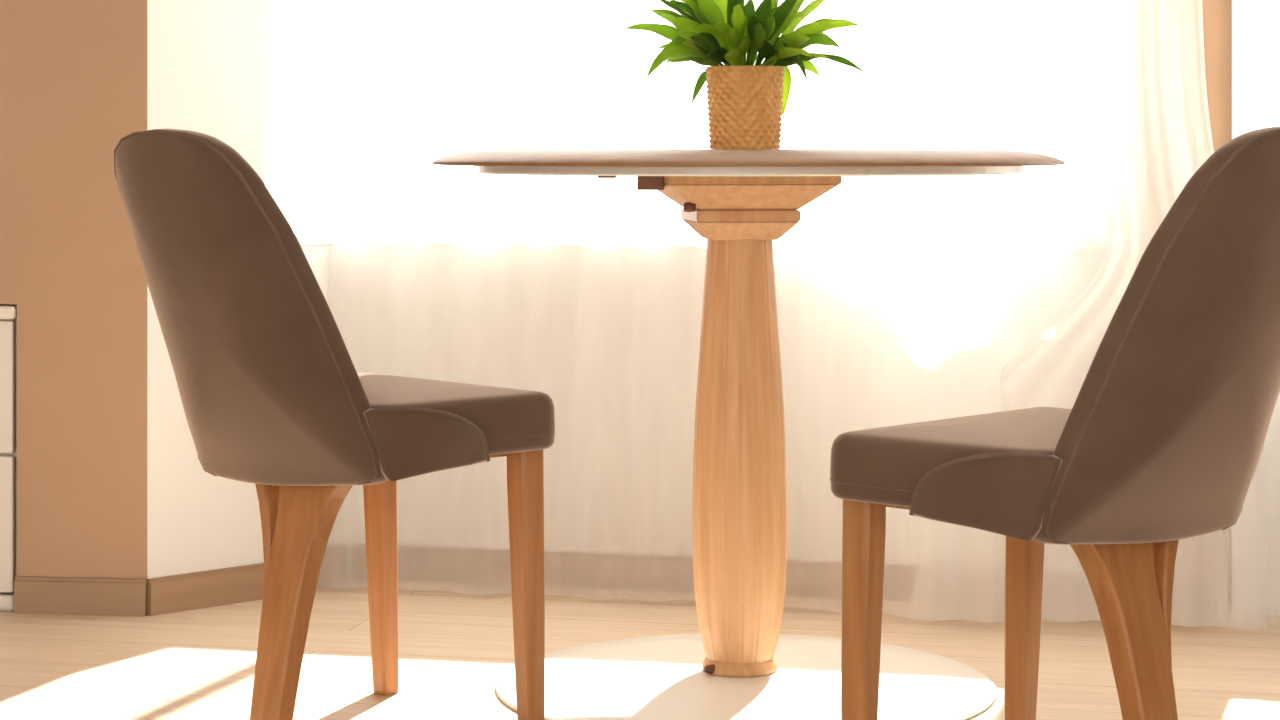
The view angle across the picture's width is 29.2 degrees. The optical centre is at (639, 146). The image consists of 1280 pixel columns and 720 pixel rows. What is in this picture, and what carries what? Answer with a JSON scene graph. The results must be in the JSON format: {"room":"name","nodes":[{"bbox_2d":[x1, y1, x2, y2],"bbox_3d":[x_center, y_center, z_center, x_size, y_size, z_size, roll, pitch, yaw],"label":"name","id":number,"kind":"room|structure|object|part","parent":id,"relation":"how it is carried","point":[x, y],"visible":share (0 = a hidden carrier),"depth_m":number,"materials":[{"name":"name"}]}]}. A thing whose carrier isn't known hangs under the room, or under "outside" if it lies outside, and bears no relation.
{"room":"dining room","nodes":[
{"label":"dining room","id":0,"kind":"room"},
{"bbox_2d":[0,0,16,303],"bbox_3d":[-1.474,-0.791,4.306,0.912,2.097,0.588,0,0,0],"label":"wall","id":1,"kind":"structure","parent":0,"point":[8,8],"depth_m":4.01,"materials":[{"name":"beige paint"}]},
{"bbox_2d":[17,0,146,578],"bbox_3d":[-0.909,-0.540,4.293,0.218,2.600,0.613,0,0,0],"label":"wall pillar","id":2,"kind":"structure","parent":0,"point":[82,64],"depth_m":4.00,"materials":[{"name":"beige paint"}]},
{"bbox_2d":[14,547,347,615],"bbox_3d":[-0.730,0.731,4.113,0.606,0.059,0.155,0,0,-34],"label":"baseboard","id":3,"kind":"structure","parent":2,"relation":"attached to","point":[245,583],"depth_m":4.00,"materials":[{"name":"laminate"}]},
{"bbox_2d":[147,0,265,578],"bbox_3d":[-0.716,-0.540,4.293,0.168,2.600,0.613,0,0,0],"label":"wall","id":4,"kind":"structure","parent":0,"point":[206,59],"depth_m":4.05,"materials":[{"name":"white paint"}]},
{"bbox_2d":[0,577,1279,719],"bbox_3d":[0.000,0.800,1.200,8.000,0.080,8.400,0,0,0],"label":"floor","id":5,"kind":"structure","parent":0,"point":[454,647],"depth_m":3.65,"materials":[{"name":"brown wood"}]},
{"bbox_2d":[0,304,16,610],"bbox_3d":[-1.456,0.510,4.243,0.869,0.500,0.504,0,0,0],"label":"cabinet","id":6,"kind":"object","parent":5,"relation":"on","point":[8,312],"visible":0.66,"depth_m":4.02,"materials":[{"name":"beige wood"}]},
{"bbox_3d":[-1.450,0.618,4.029,0.848,0.224,0.022,0,0,0],"label":"drawer","id":7,"kind":"part","parent":6,"relation":"part of","materials":[{"name":"beige wood"}]},
{"bbox_3d":[-1.450,0.393,4.029,0.848,0.218,0.022,0,0,0],"label":"drawer","id":8,"kind":"part","parent":6,"relation":"part of","materials":[{"name":"beige wood"}]},
{"bbox_2d":[114,129,554,719],"bbox_3d":[-0.413,0.369,3.148,0.487,0.782,0.436,0,0,-44],"label":"dining chair","id":9,"kind":"object","parent":5,"relation":"on","point":[274,398],"visible":1,"depth_m":3.04,"materials":[{"name":"brown fabric"}]},
{"bbox_3d":[-0.510,0.206,3.055,0.217,0.460,0.401,0,0,-44],"label":"backrest","id":10,"kind":"part","parent":9,"relation":"part of","materials":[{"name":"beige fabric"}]},
{"bbox_3d":[-0.430,0.574,3.106,0.101,0.372,0.142,0,0,-44],"label":"leg","id":11,"kind":"part","parent":9,"relation":"part of","materials":[{"name":"brown wood"}]},
{"bbox_3d":[-0.360,0.573,3.412,0.045,0.374,0.039,0,0,-44],"label":"leg","id":12,"kind":"part","parent":9,"relation":"part of","materials":[{"name":"brown wood"}]},
{"bbox_3d":[-0.348,0.349,3.211,0.295,0.080,0.418,0,0,-44],"label":"seat","id":13,"kind":"part","parent":9,"relation":"part of","materials":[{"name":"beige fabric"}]},
{"bbox_3d":[-0.350,0.394,3.209,0.220,0.012,0.300,0,0,-44],"label":"seat frame","id":14,"kind":"part","parent":9,"relation":"part of","materials":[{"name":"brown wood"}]},
{"bbox_3d":[-0.147,0.573,3.190,0.045,0.374,0.039,0,0,-44],"label":"leg","id":15,"kind":"part","parent":9,"relation":"part of","materials":[{"name":"brown wood"}]},
{"bbox_2d":[432,149,1064,719],"bbox_3d":[0.153,0.382,3.520,0.901,0.757,0.901,0,0,0],"label":"round table","id":16,"kind":"object","parent":5,"relation":"on","point":[739,666],"visible":0.98,"depth_m":3.46,"materials":[{"name":"brown wood"}]},
{"bbox_2d":[626,0,863,148],"bbox_3d":[0.156,-0.136,3.518,0.313,0.278,0.278,0,0,-38],"label":"potted plant","id":17,"kind":"object","parent":16,"relation":"on","point":[747,98],"visible":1,"depth_m":3.48,"materials":[{"name":"green plant"}]},
{"bbox_3d":[0.151,-0.056,3.520,0.114,0.118,0.113,0,0,0],"label":"pot","id":18,"kind":"part","parent":17,"relation":"part of","materials":[{"name":"wicker"}]},
{"bbox_2d":[830,126,1279,719],"bbox_3d":[0.514,0.369,2.698,0.487,0.782,0.436,0,0,44],"label":"dining chair","id":19,"kind":"object","parent":5,"relation":"on","point":[1160,443],"visible":1,"depth_m":2.58,"materials":[{"name":"brown fabric"}]},
{"bbox_3d":[0.248,0.573,2.742,0.045,0.374,0.039,0,0,44],"label":"leg","id":20,"kind":"part","parent":19,"relation":"part of","materials":[{"name":"brown wood"}]},
{"bbox_3d":[0.451,0.394,2.759,0.220,0.012,0.300,0,0,44],"label":"seat frame","id":21,"kind":"part","parent":19,"relation":"part of","materials":[{"name":"brown wood"}]},
{"bbox_3d":[0.449,0.349,2.761,0.295,0.080,0.418,0,0,44],"label":"seat","id":22,"kind":"part","parent":19,"relation":"part of","materials":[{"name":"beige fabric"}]},
{"bbox_3d":[0.464,0.573,2.962,0.045,0.374,0.039,0,0,44],"label":"leg","id":23,"kind":"part","parent":19,"relation":"part of","materials":[{"name":"brown wood"}]},
{"bbox_3d":[0.530,0.574,2.655,0.101,0.372,0.142,0,0,44],"label":"leg","id":24,"kind":"part","parent":19,"relation":"part of","materials":[{"name":"brown wood"}]},
{"bbox_3d":[0.610,0.206,2.604,0.217,0.460,0.401,0,0,44],"label":"backrest","id":25,"kind":"part","parent":19,"relation":"part of","materials":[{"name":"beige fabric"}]},
{"bbox_2d":[301,244,1279,614],"bbox_3d":[1.035,-0.540,4.020,3.633,2.600,0.435,0,0,12],"label":"wall","id":26,"kind":"structure","parent":0,"point":[566,263],"depth_m":4.22,"materials":[{"name":"white paint"}]},
{"bbox_2d":[352,544,918,600],"bbox_3d":[0.226,0.731,4.165,1.503,0.059,0.012,0,0,13],"label":"baseboard","id":27,"kind":"structure","parent":26,"relation":"attached to","point":[669,579],"depth_m":4.24,"materials":[{"name":"laminate"}]},
{"bbox_2d":[273,0,1101,249],"bbox_3d":[0.041,-0.660,4.202,1.559,1.660,0.394,0,0,13],"label":"window","id":28,"kind":"structure","parent":26,"relation":"in","point":[311,225],"depth_m":4.39,"materials":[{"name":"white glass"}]},
{"bbox_3d":[0.049,0.160,4.175,1.532,0.020,0.345,0,0,13],"label":"sill","id":29,"kind":"part","parent":28,"relation":"part of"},
{"bbox_2d":[1232,0,1257,138],"bbox_3d":[0.983,-0.535,3.990,0.041,2.590,0.018,0,0,13],"label":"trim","id":30,"kind":"structure","parent":26,"relation":"attached to","point":[1244,12],"depth_m":3.98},
{"bbox_3d":[0.470,-1.711,4.048,2.065,0.039,0.556,0,0,0],"label":"rail","id":31,"kind":"object","parent":26,"relation":"attached to","visible":0},
{"bbox_2d":[315,0,1105,622],"bbox_3d":[0.162,-0.468,4.058,1.574,2.444,0.220,0,0,12],"label":"sheer curtain","id":32,"kind":"object","parent":31,"relation":"hanging from","point":[854,252],"visible":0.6,"depth_m":4.10,"materials":[{"name":"white fabric"}]},
{"bbox_2d":[908,0,1267,629],"bbox_3d":[0.708,-0.469,3.900,0.561,2.442,0.052,0,0,12],"label":"curtain","id":33,"kind":"object","parent":31,"relation":"hanging from","point":[1153,121],"visible":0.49,"depth_m":3.89,"materials":[{"name":"white fabric"}]},
{"bbox_2d":[1279,0,1279,125],"bbox_3d":[1.466,-0.468,3.748,0.957,2.444,0.077,0,0,13],"label":"drape","id":34,"kind":"object","parent":31,"relation":"hanging from","point":[1279,0],"visible":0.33,"depth_m":3.86,"materials":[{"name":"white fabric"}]},
{"bbox_2d":[1202,0,1231,151],"bbox_3d":[0.893,-0.540,4.144,0.184,2.600,0.292,0,0,0],"label":"wall pier","id":35,"kind":"object","parent":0,"point":[1217,14],"depth_m":4.01,"materials":[{"name":"beige paint"}]}
]}

